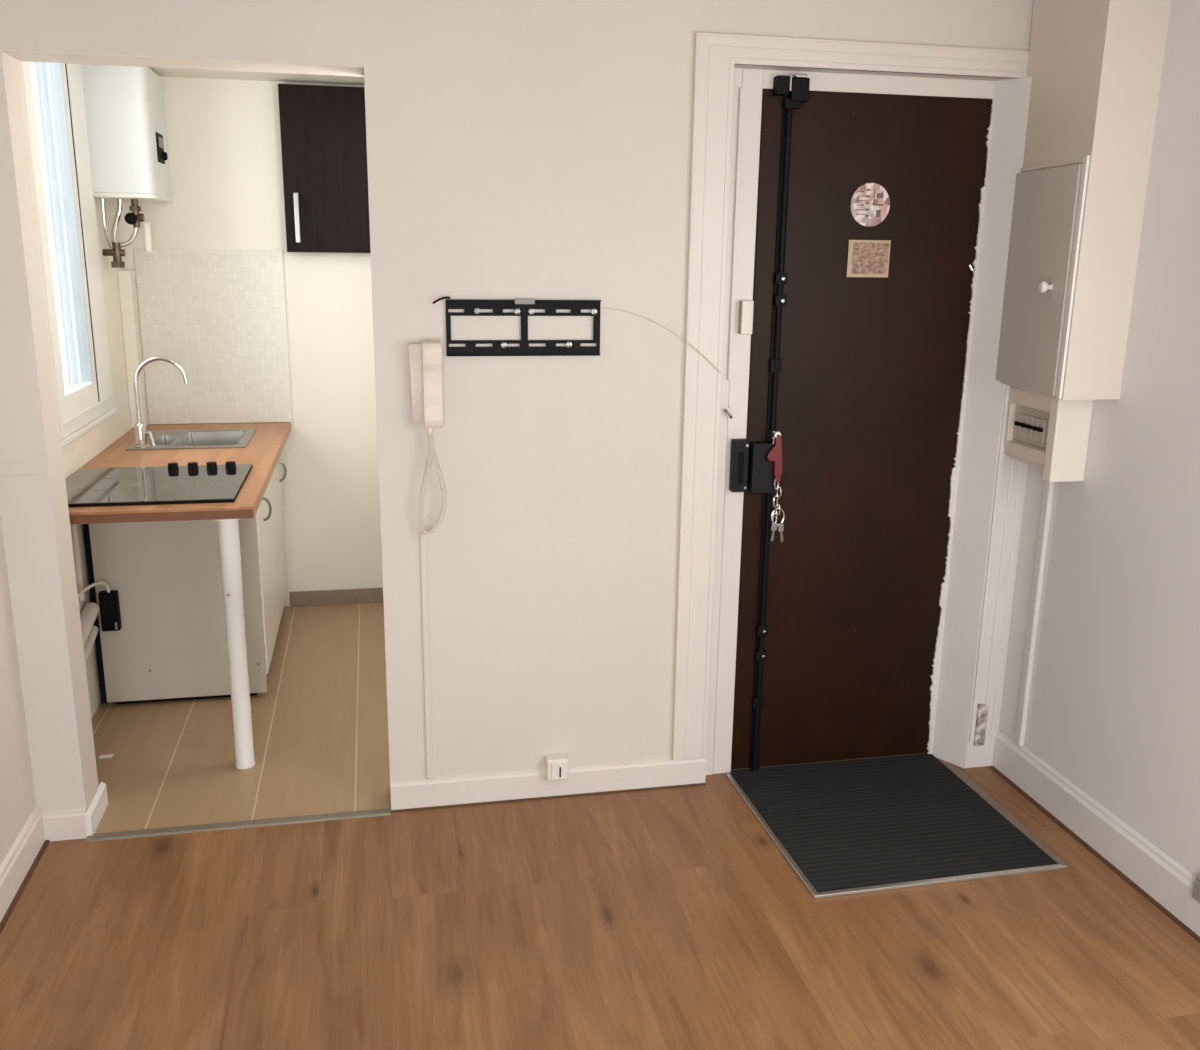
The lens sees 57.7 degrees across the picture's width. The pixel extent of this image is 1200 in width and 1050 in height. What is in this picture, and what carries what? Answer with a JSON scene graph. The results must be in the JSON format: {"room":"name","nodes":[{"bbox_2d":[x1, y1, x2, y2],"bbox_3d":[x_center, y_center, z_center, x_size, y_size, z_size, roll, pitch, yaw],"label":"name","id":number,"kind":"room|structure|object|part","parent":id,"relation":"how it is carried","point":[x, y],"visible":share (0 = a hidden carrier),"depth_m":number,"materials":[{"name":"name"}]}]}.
{"room":"studio apartment","nodes":[
{"label":"studio apartment","id":0,"kind":"room"},
{"bbox_2d":[0,516,35,864],"bbox_3d":[-1.290,0.164,0.847,0.200,2.620,4.212,-2,14,-12],"label":"wall","id":1,"kind":"structure","parent":0,"point":[17,792],"depth_m":2.97,"materials":[{"name":"paint"}]},
{"bbox_2d":[0,805,44,921],"bbox_3d":[-1.201,1.375,1.175,0.016,0.114,4.209,-2,14,-12],"label":"baseboard","id":2,"kind":"structure","parent":1,"relation":"attached to","point":[15,866],"depth_m":2.97,"materials":[{"name":"white wood"}]},
{"bbox_2d":[0,840,48,932],"bbox_3d":[-1.188,1.427,1.189,0.011,0.006,4.189,-2,14,-12],"label":"trim","id":3,"kind":"structure","parent":1,"relation":"attached to","point":[46,842],"depth_m":2.95,"materials":[{"name":"wood"}]},
{"bbox_2d":[62,197,131,718],"bbox_3d":[-1.927,-0.589,3.977,0.030,2.537,2.045,-2,14,-12],"label":"wall","id":4,"kind":"structure","parent":0,"point":[80,451],"depth_m":4.45,"materials":[{"name":"paint"}]},
{"bbox_2d":[20,61,116,447],"bbox_3d":[-1.920,-1.054,3.919,0.050,1.434,0.905,-2,14,-12],"label":"window","id":5,"kind":"structure","parent":4,"relation":"in","point":[83,406],"depth_m":4.02,"materials":[{"name":"white plastic"}]},
{"bbox_3d":[-1.928,-1.065,3.914,0.034,1.410,0.885,-2,14,-12],"label":"frame","id":6,"kind":"part","parent":5,"relation":"part of","materials":[{"name":"white plastic"}]},
{"bbox_3d":[-1.930,-0.369,4.091,0.034,0.022,0.905,-2,14,-12],"label":"sill","id":7,"kind":"part","parent":5,"relation":"part of","materials":[{"name":"white plastic"}]},
{"bbox_2d":[70,524,84,600],"bbox_3d":[-1.847,0.077,3.840,0.020,0.393,0.020,-2,14,-12],"label":"supply pipe","id":8,"kind":"object","parent":4,"relation":"attached to","point":[74,532],"visible":0.63,"depth_m":3.84,"materials":[{"name":"white plastic"}]},
{"bbox_2d":[80,603,99,646],"bbox_3d":[-1.800,0.394,3.757,0.052,0.130,0.439,-2,14,-12],"label":"drain pipe","id":9,"kind":"object","parent":4,"relation":"attached to","point":[90,611],"visible":0.43,"depth_m":3.86,"materials":[{"name":"white plastic"}]},
{"bbox_2d":[84,626,97,663],"bbox_3d":[-1.796,0.489,3.740,0.037,0.129,0.517,-2,14,-12],"label":"pipe","id":10,"kind":"object","parent":4,"relation":"attached to","point":[91,638],"visible":0.36,"depth_m":3.88,"materials":[{"name":"white plastic"}]},
{"bbox_2d":[81,64,172,267],"bbox_3d":[-1.917,-1.458,4.488,0.258,0.772,0.444,-2,14,-12],"label":"water heater","id":11,"kind":"object","parent":4,"relation":"attached to","point":[124,105],"visible":1,"depth_m":4.28,"materials":[{"name":"metal"}]},
{"bbox_3d":[-1.908,-1.246,4.429,0.048,0.047,0.028,-2,14,-12],"label":"valve knob","id":12,"kind":"part","parent":11,"relation":"part of","materials":[{"name":"black plastic"}]},
{"bbox_2d":[140,223,151,251],"bbox_3d":[-1.864,-1.184,4.485,0.044,0.115,0.043,-2,14,-12],"label":"pipe","id":13,"kind":"object","parent":11,"relation":"on","point":[146,227],"depth_m":4.47,"materials":[{"name":"white plastic"}]},
{"bbox_3d":[-1.806,-1.547,4.473,0.008,0.115,0.130,-2,14,-12],"label":"control panel","id":14,"kind":"part","parent":11,"relation":"part of","materials":[{"name":"black plastic"}]},
{"bbox_3d":[-1.802,-1.529,4.516,0.016,0.034,0.034,-2,14,-12],"label":"control knob","id":15,"kind":"part","parent":11,"relation":"part of","materials":[{"name":"black plastic"}]},
{"bbox_2d":[117,270,147,427],"bbox_3d":[-2.063,-0.776,4.815,0.052,0.683,0.110,-2,14,-12],"label":"trim","id":16,"kind":"structure","parent":4,"relation":"attached to","point":[126,279],"depth_m":4.76,"materials":[{"name":"paint"}]},
{"bbox_2d":[116,76,382,606],"bbox_3d":[-1.377,-0.804,5.065,1.498,2.437,0.100,-2,14,-12],"label":"wall","id":17,"kind":"structure","parent":0,"point":[223,135],"depth_m":4.99,"materials":[{"name":"paint"}]},
{"bbox_2d":[133,248,291,423],"bbox_3d":[-1.736,-0.846,4.920,0.629,0.776,0.008,-2,14,-12],"label":"backsplash","id":18,"kind":"structure","parent":17,"relation":"attached to","point":[220,314],"depth_m":4.92,"materials":[{"name":"tile"}]},
{"bbox_2d":[278,84,370,252],"bbox_3d":[-1.084,-1.563,4.820,0.616,0.698,0.114,-2,14,-12],"label":"upper cabinet","id":19,"kind":"object","parent":17,"relation":"attached to","point":[323,128],"visible":0.74,"depth_m":4.77,"materials":[{"name":"wood"}]},
{"bbox_3d":[-1.329,-1.348,4.782,0.021,0.212,0.036,-2,14,-12],"label":"handle","id":20,"kind":"part","parent":19,"relation":"part of","materials":[{"name":"metal"}]},
{"bbox_2d":[289,587,382,606],"bbox_3d":[-1.124,0.346,5.353,0.771,0.074,0.010,-2,14,-12],"label":"baseboard","id":21,"kind":"structure","parent":17,"relation":"attached to","point":[363,595],"depth_m":5.32,"materials":[{"name":"tile"}]},
{"bbox_2d":[149,67,363,84],"bbox_3d":[-1.163,-1.763,3.894,1.476,0.100,2.145,-2,14,-12],"label":"ceiling","id":22,"kind":"structure","parent":0,"point":[165,72],"depth_m":4.59,"materials":[{"name":"paint"}]},
{"bbox_2d":[0,0,1033,811],"bbox_3d":[-0.142,-0.423,3.242,3.445,2.620,0.153,-2,14,-12],"label":"wall","id":23,"kind":"structure","parent":0,"point":[517,149],"depth_m":3.09,"materials":[{"name":"paint"}]},
{"bbox_2d":[43,808,86,841],"bbox_3d":[-1.562,0.876,3.183,0.115,0.092,0.012,-2,14,-12],"label":"baseboard","id":24,"kind":"structure","parent":23,"relation":"attached to","point":[67,824],"depth_m":3.18,"materials":[{"name":"white wood"}]},
{"bbox_2d":[85,782,107,835],"bbox_3d":[-1.519,0.857,3.290,0.014,0.078,0.203,-2,14,-12],"label":"baseboard reveal","id":25,"kind":"structure","parent":23,"relation":"attached to","point":[99,804],"depth_m":3.27,"materials":[{"name":"white wood"}]},
{"bbox_2d":[1,49,363,76],"bbox_3d":[-1.065,-1.206,2.847,0.874,0.006,0.159,-2,14,-12],"label":"lintel","id":26,"kind":"object","parent":23,"relation":"attached to","point":[19,54],"visible":1,"depth_m":2.83,"materials":[{"name":"white paint"}]},
{"bbox_2d":[94,796,390,833],"bbox_3d":[-1.087,0.890,3.341,0.873,0.001,0.088,-2,14,-12],"label":"threshold","id":27,"kind":"structure","parent":23,"relation":"in","point":[302,809],"depth_m":3.34,"materials":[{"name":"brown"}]},
{"bbox_2d":[420,533,432,778],"bbox_3d":[-0.523,0.405,3.287,0.020,0.787,0.008,-2,14,-12],"label":"trim","id":28,"kind":"structure","parent":23,"relation":"attached to","point":[423,539],"depth_m":3.28,"materials":[{"name":"paint"}]},
{"bbox_2d":[407,340,446,535],"bbox_3d":[-0.488,-0.240,3.094,0.099,0.564,0.077,-2,14,-12],"label":"phone","id":29,"kind":"object","parent":23,"relation":"attached to","point":[425,357],"visible":1,"depth_m":3.05,"materials":[{"name":"beige plastic"}]},
{"bbox_3d":[-0.484,-0.118,3.132,0.084,0.310,0.036,-2,14,-12],"label":"curly cord","id":30,"kind":"part","parent":29,"relation":"part of","materials":[{"name":"white plastic"}]},
{"bbox_2d":[432,296,449,303],"bbox_3d":[-0.438,-0.625,3.029,0.054,0.021,0.022,-7,16,-29],"label":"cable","id":31,"kind":"object","parent":23,"relation":"attached to","point":[447,297],"visible":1,"depth_m":3.02,"materials":[{"name":"black plastic"}]},
{"bbox_2d":[445,299,600,355],"bbox_3d":[-0.215,-0.562,3.100,0.442,0.160,0.020,-2,14,-12],"label":"tv bracket","id":32,"kind":"object","parent":23,"relation":"attached to","point":[524,308],"visible":1,"depth_m":3.10,"materials":[{"name":"black metal"}]},
{"bbox_2d":[390,758,705,812],"bbox_3d":[-0.151,0.821,3.470,1.013,0.097,0.012,-2,14,-12],"label":"baseboard","id":33,"kind":"structure","parent":23,"relation":"attached to","point":[511,785],"depth_m":3.46,"materials":[{"name":"white wood"}]},
{"bbox_2d":[545,753,568,780],"bbox_3d":[-0.135,0.766,3.439,0.070,0.074,0.050,-2,14,-12],"label":"wall outlet","id":34,"kind":"object","parent":23,"relation":"attached to","point":[556,765],"visible":1,"depth_m":3.42,"materials":[{"name":"white plastic"}]},
{"bbox_3d":[-0.127,0.772,3.421,0.053,0.060,0.005,-2,14,-12],"label":"plate","id":35,"kind":"part","parent":34,"relation":"part of","materials":[{"name":"white plastic"}]},
{"bbox_2d":[602,307,720,373],"bbox_3d":[0.184,-0.539,3.190,0.362,0.193,0.023,-2,14,-12],"label":"cable","id":36,"kind":"object","parent":23,"relation":"attached to","point":[602,307],"visible":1,"depth_m":3.19,"materials":[{"name":"white plastic"}]},
{"bbox_2d":[723,408,731,418],"bbox_3d":[0.393,-0.341,3.332,0.030,0.031,0.024,-2,14,-12],"label":"hook","id":37,"kind":"object","parent":23,"relation":"attached to","point":[728,411],"visible":1,"depth_m":3.33,"materials":[{"name":"metal"}]},
{"bbox_3d":[0.391,-0.350,3.339,0.030,0.018,0.006,-2,14,-12],"label":"catch plate","id":38,"kind":"part","parent":37,"relation":"part of","materials":[{"name":"white metal"}]},
{"bbox_2d":[706,68,762,774],"bbox_3d":[0.391,-0.247,3.425,0.110,2.204,0.107,-2,14,-12],"label":"trim","id":39,"kind":"structure","parent":23,"relation":"attached to","point":[734,392],"depth_m":3.36,"materials":[{"name":"white wood"}]},
{"bbox_2d":[727,88,743,379],"bbox_3d":[0.398,-0.845,3.213,0.010,0.832,0.014,-2,14,-12],"label":"door frame","id":40,"kind":"structure","parent":23,"relation":"attached to","point":[741,90],"depth_m":3.20,"materials":[{"name":"white wood"}]},
{"bbox_2d":[729,439,748,491],"bbox_3d":[0.432,-0.184,3.379,0.050,0.163,0.038,-2,14,-12],"label":"lock keeper","id":41,"kind":"object","parent":23,"relation":"attached to","point":[739,455],"visible":1,"depth_m":3.36,"materials":[{"name":"black metal"}]},
{"bbox_2d":[738,300,753,334],"bbox_3d":[0.439,-0.624,3.275,0.038,0.100,0.025,-2,14,-12],"label":"sensor","id":42,"kind":"object","parent":23,"relation":"attached to","point":[745,324],"visible":1,"depth_m":3.27,"materials":[{"name":"white plastic"}]},
{"bbox_2d":[672,32,1029,767],"bbox_3d":[0.811,-0.266,3.368,1.138,2.281,0.070,-2,14,-12],"label":"door frame","id":43,"kind":"structure","parent":23,"relation":"attached to","point":[716,55],"depth_m":3.25,"materials":[{"name":"white wood"}]},
{"bbox_2d":[731,74,991,770],"bbox_3d":[0.817,-0.246,3.458,0.736,2.182,0.098,-2,14,-12],"label":"door","id":44,"kind":"structure","parent":23,"relation":"in","point":[867,220],"depth_m":3.44,"materials":[{"name":"brown wood"}]},
{"bbox_3d":[0.534,-0.211,3.404,0.030,2.130,0.024,-2,14,-12],"label":"bolt rod","id":45,"kind":"part","parent":44,"relation":"part of","materials":[{"name":"black metal"}]},
{"bbox_2d":[766,434,781,481],"bbox_3d":[0.539,-0.206,3.361,0.053,0.150,0.010,-2,14,-12],"label":"tag","id":46,"kind":"object","parent":44,"relation":"hanging from","point":[775,454],"visible":1,"depth_m":3.35,"materials":[{"name":"red plastic"}]},
{"bbox_2d":[771,478,784,541],"bbox_3d":[0.555,-0.048,3.403,0.045,0.207,0.017,-2,14,-12],"label":"bunch","id":47,"kind":"object","parent":46,"relation":"hanging from","point":[774,525],"visible":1,"depth_m":3.40,"materials":[{"name":"silver metal"}]},
{"bbox_3d":[0.540,-0.272,3.372,0.024,0.044,0.059,-2,14,-12],"label":"lock knob","id":48,"kind":"part","parent":44,"relation":"part of","materials":[{"name":"silver metal"}]},
{"bbox_2d":[763,69,995,98],"bbox_3d":[0.794,-1.306,3.244,0.906,0.051,0.102,-2,14,-12],"label":"trim","id":49,"kind":"structure","parent":23,"relation":"attached to","point":[819,81],"depth_m":3.21,"materials":[{"name":"white wood"}]},
{"bbox_2d":[927,77,1031,768],"bbox_3d":[1.204,-0.264,3.537,0.063,2.204,0.215,-2,14,-12],"label":"trim","id":50,"kind":"structure","parent":23,"relation":"attached to","point":[984,395],"depth_m":3.48,"materials":[{"name":"white wood"}]},
{"bbox_2d":[973,704,988,745],"bbox_3d":[1.285,0.674,3.674,0.037,0.154,0.014,-2,14,-12],"label":"plaster","id":51,"kind":"object","parent":23,"relation":"attached to","point":[982,709],"visible":1,"depth_m":3.67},
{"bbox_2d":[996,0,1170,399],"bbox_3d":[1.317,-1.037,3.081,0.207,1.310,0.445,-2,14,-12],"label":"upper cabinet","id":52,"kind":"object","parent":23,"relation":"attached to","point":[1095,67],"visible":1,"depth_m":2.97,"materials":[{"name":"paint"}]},
{"bbox_3d":[1.262,-0.707,3.153,0.012,0.617,0.378,0,14,-5],"label":"door","id":53,"kind":"part","parent":52,"relation":"part of","materials":[{"name":"paint"}]},
{"bbox_3d":[1.248,-0.667,3.051,0.034,0.033,0.032,-2,14,-12],"label":"knob","id":54,"kind":"part","parent":52,"relation":"part of","materials":[{"name":"white plastic"}]},
{"bbox_2d":[0,602,1199,1049],"bbox_3d":[0.030,1.159,2.540,3.503,0.100,6.610,-2,14,-12],"label":"floor","id":55,"kind":"structure","parent":0,"point":[668,918],"depth_m":2.81,"materials":[{"name":"brown wood"}]},
{"bbox_2d":[99,754,112,758],"bbox_3d":[-1.682,0.787,3.709,0.042,0.004,0.022,-2,14,-12],"label":"paper scrap","id":56,"kind":"object","parent":55,"relation":"on","point":[106,755],"visible":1,"depth_m":3.70,"materials":[{"name":"white paper"}]},
{"bbox_2d":[65,422,290,768],"bbox_3d":[-1.601,0.180,4.290,0.675,0.900,1.752,-2,14,-12],"label":"countertop","id":57,"kind":"structure","parent":55,"relation":"on","point":[265,447],"depth_m":3.59,"materials":[{"name":"brown wood"}]},
{"bbox_2d":[66,461,252,506],"bbox_3d":[-1.514,-0.150,3.688,0.589,0.036,0.586,-2,14,-12],"label":"cooktop","id":58,"kind":"object","parent":57,"relation":"in","point":[211,482],"visible":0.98,"depth_m":3.65,"materials":[{"name":"black glass"}]},
{"bbox_3d":[-1.530,-0.210,3.903,0.038,0.024,0.038,-2,14,-12],"label":"knob","id":59,"kind":"part","parent":58,"relation":"part of","materials":[{"name":"black plastic"}]},
{"bbox_3d":[-1.464,-0.213,3.916,0.038,0.024,0.038,-2,14,-12],"label":"knob","id":60,"kind":"part","parent":58,"relation":"part of","materials":[{"name":"black plastic"}]},
{"bbox_3d":[-1.400,-0.215,3.929,0.038,0.024,0.038,-2,14,-12],"label":"knob","id":61,"kind":"part","parent":58,"relation":"part of","materials":[{"name":"black plastic"}]},
{"bbox_3d":[-1.337,-0.217,3.942,0.038,0.024,0.038,-2,14,-12],"label":"knob","id":62,"kind":"part","parent":58,"relation":"part of","materials":[{"name":"black plastic"}]},
{"bbox_2d":[133,356,188,447],"bbox_3d":[-1.752,-0.491,4.343,0.224,0.362,0.054,-2,14,-12],"label":"tap","id":63,"kind":"object","parent":57,"relation":"on","point":[141,434],"visible":1,"depth_m":4.33,"materials":[{"name":"silver metal"}]},
{"bbox_2d":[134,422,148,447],"bbox_3d":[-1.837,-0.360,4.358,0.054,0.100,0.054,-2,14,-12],"label":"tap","id":64,"kind":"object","parent":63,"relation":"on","point":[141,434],"depth_m":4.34,"materials":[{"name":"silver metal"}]},
{"bbox_3d":[-1.800,-0.346,4.365,0.040,0.060,0.022,1,14,1],"label":"lever","id":65,"kind":"part","parent":63,"relation":"part of","materials":[{"name":"silver metal"}]},
{"bbox_2d":[126,428,256,449],"bbox_3d":[-1.706,-0.283,4.611,0.453,0.169,0.470,-2,14,-12],"label":"sink","id":66,"kind":"object","parent":57,"relation":"in","point":[201,438],"visible":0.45,"depth_m":4.72,"materials":[{"name":"metal"}]},
{"bbox_3d":[-1.817,-0.300,4.572,0.085,0.117,0.288,-2,14,-12],"label":"bowl","id":67,"kind":"part","parent":66,"relation":"part of","materials":[{"name":"metal"}]},
{"bbox_3d":[-1.642,-0.286,4.627,0.248,0.167,0.373,-2,14,-12],"label":"bowl","id":68,"kind":"part","parent":66,"relation":"part of","materials":[{"name":"metal"}]},
{"bbox_3d":[-1.187,0.389,3.560,0.084,0.862,0.084,-2,14,-12],"label":"leg","id":69,"kind":"part","parent":57,"relation":"part of","materials":[{"name":"white metal"}]},
{"bbox_2d":[83,450,287,704],"bbox_3d":[-1.673,0.126,4.581,0.650,0.862,1.118,-2,14,-12],"label":"base cabinet","id":70,"kind":"object","parent":55,"relation":"on","point":[170,644],"visible":0.54,"depth_m":4.08,"materials":[{"name":"white wood"}]},
{"bbox_2d":[98,590,121,630],"bbox_3d":[-1.797,0.316,3.994,0.062,0.147,0.042,-2,14,-12],"label":"socket","id":71,"kind":"object","parent":70,"relation":"attached to","point":[109,605],"visible":1,"depth_m":3.98,"materials":[{"name":"plastic"}]},
{"bbox_2d":[78,581,109,596],"bbox_3d":[-1.794,0.256,3.791,0.022,0.068,0.371,1,14,0],"label":"lead","id":72,"kind":"object","parent":71,"relation":"attached to","point":[105,584],"visible":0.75,"depth_m":3.87,"materials":[{"name":"white plastic"}]},
{"bbox_3d":[-1.565,0.248,4.058,0.578,0.840,0.018,-2,14,-12],"label":"panel","id":73,"kind":"part","parent":70,"relation":"part of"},
{"bbox_3d":[-1.299,-0.062,4.248,0.036,0.100,0.011,-2,14,-12],"label":"handle","id":74,"kind":"part","parent":70,"relation":"part of","materials":[{"name":"metal"}]},
{"bbox_3d":[-1.343,0.194,4.391,0.018,0.651,0.545,-2,14,-12],"label":"door","id":75,"kind":"part","parent":70,"relation":"part of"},
{"bbox_3d":[-1.454,0.062,4.913,0.018,0.651,0.545,-2,14,-12],"label":"door","id":76,"kind":"part","parent":70,"relation":"part of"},
{"bbox_3d":[-1.462,-0.247,5.014,0.036,0.100,0.011,-2,14,-12],"label":"handle","id":77,"kind":"part","parent":70,"relation":"part of","materials":[{"name":"metal"}]},
{"bbox_2d":[86,808,390,841],"bbox_3d":[-1.075,0.902,3.283,0.875,0.007,0.036,-2,14,-12],"label":"bar","id":78,"kind":"object","parent":55,"relation":"on","point":[387,811],"visible":1,"depth_m":3.27,"materials":[{"name":"silver metal"}]},
{"bbox_2d":[726,753,1067,898],"bbox_3d":[0.880,0.903,3.379,0.795,0.010,0.750,-2,14,-12],"label":"door mat","id":79,"kind":"object","parent":55,"relation":"on","point":[845,827],"visible":1,"depth_m":3.32,"materials":[{"name":"rubber"}]},
{"bbox_2d":[1023,0,1199,876],"bbox_3d":[1.888,0.045,1.494,0.200,2.620,4.212,-2,14,-12],"label":"wall","id":80,"kind":"structure","parent":0,"point":[1114,705],"depth_m":2.96,"materials":[{"name":"paint"}]},
{"bbox_2d":[999,464,1054,745],"bbox_3d":[1.373,0.262,3.520,0.018,0.922,0.140,-2,14,-12],"label":"cable trunking","id":81,"kind":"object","parent":80,"relation":"attached to","point":[1038,500],"depth_m":3.51,"materials":[{"name":"white plastic"}]},
{"bbox_2d":[1004,386,1092,481],"bbox_3d":[1.348,-0.282,3.301,0.113,0.256,0.267,-2,14,-12],"label":"box","id":82,"kind":"object","parent":80,"relation":"attached to","point":[1050,434],"visible":0.92,"depth_m":3.20,"materials":[{"name":"beige plastic"}]},
{"bbox_2d":[1004,386,1051,468],"bbox_3d":[1.309,-0.294,3.310,0.028,0.227,0.227,-2,14,-12],"label":"breaker panel","id":83,"kind":"object","parent":82,"relation":"attached to","point":[1029,414],"depth_m":3.31,"materials":[{"name":"beige plastic"}]},
{"bbox_2d":[990,766,1199,942],"bbox_3d":[1.755,1.325,1.759,0.012,0.006,4.130,-2,14,-12],"label":"trim","id":84,"kind":"structure","parent":80,"relation":"attached to","point":[1182,925],"depth_m":3.15,"materials":[{"name":"wood"}]},
{"bbox_2d":[992,730,1199,936],"bbox_3d":[1.771,1.260,1.746,0.018,0.138,4.146,-2,14,-12],"label":"baseboard","id":85,"kind":"structure","parent":80,"relation":"attached to","point":[1161,877],"depth_m":3.16,"materials":[{"name":"white wood"}]},
{"bbox_2d":[1192,875,1199,902],"bbox_3d":[1.542,0.937,2.757,0.039,0.065,0.087,-2,14,-12],"label":"wall outlet","id":86,"kind":"object","parent":80,"relation":"attached to","point":[1196,889],"visible":1,"depth_m":2.77,"materials":[{"name":"grey plastic"}]},
{"label":"outside","id":87,"kind":"structure","parent":0,"visible":0},
{"bbox_2d":[30,62,81,389],"bbox_3d":[-4.508,-2.561,6.626,3.200,7.000,0.200,-2,14,-12],"label":"wall","id":88,"kind":"structure","parent":87,"point":[38,64],"depth_m":6.91,"materials":[{"name":"white paint"}]},
{"bbox_2d":[31,62,69,389],"bbox_3d":[-3.459,-2.568,6.711,0.028,7.000,0.028,-2,14,-12],"label":"drain pipe","id":89,"kind":"object","parent":88,"relation":"attached to","point":[34,66],"visible":0.48,"depth_m":6.87,"materials":[{"name":"white plastic"}]},
{"bbox_2d":[40,62,77,385],"bbox_3d":[-3.401,-2.565,6.703,0.024,7.000,0.024,-2,14,-12],"label":"drain pipe","id":90,"kind":"object","parent":88,"relation":"attached to","point":[43,71],"visible":0.48,"depth_m":6.86,"materials":[{"name":"white plastic"}]}
]}

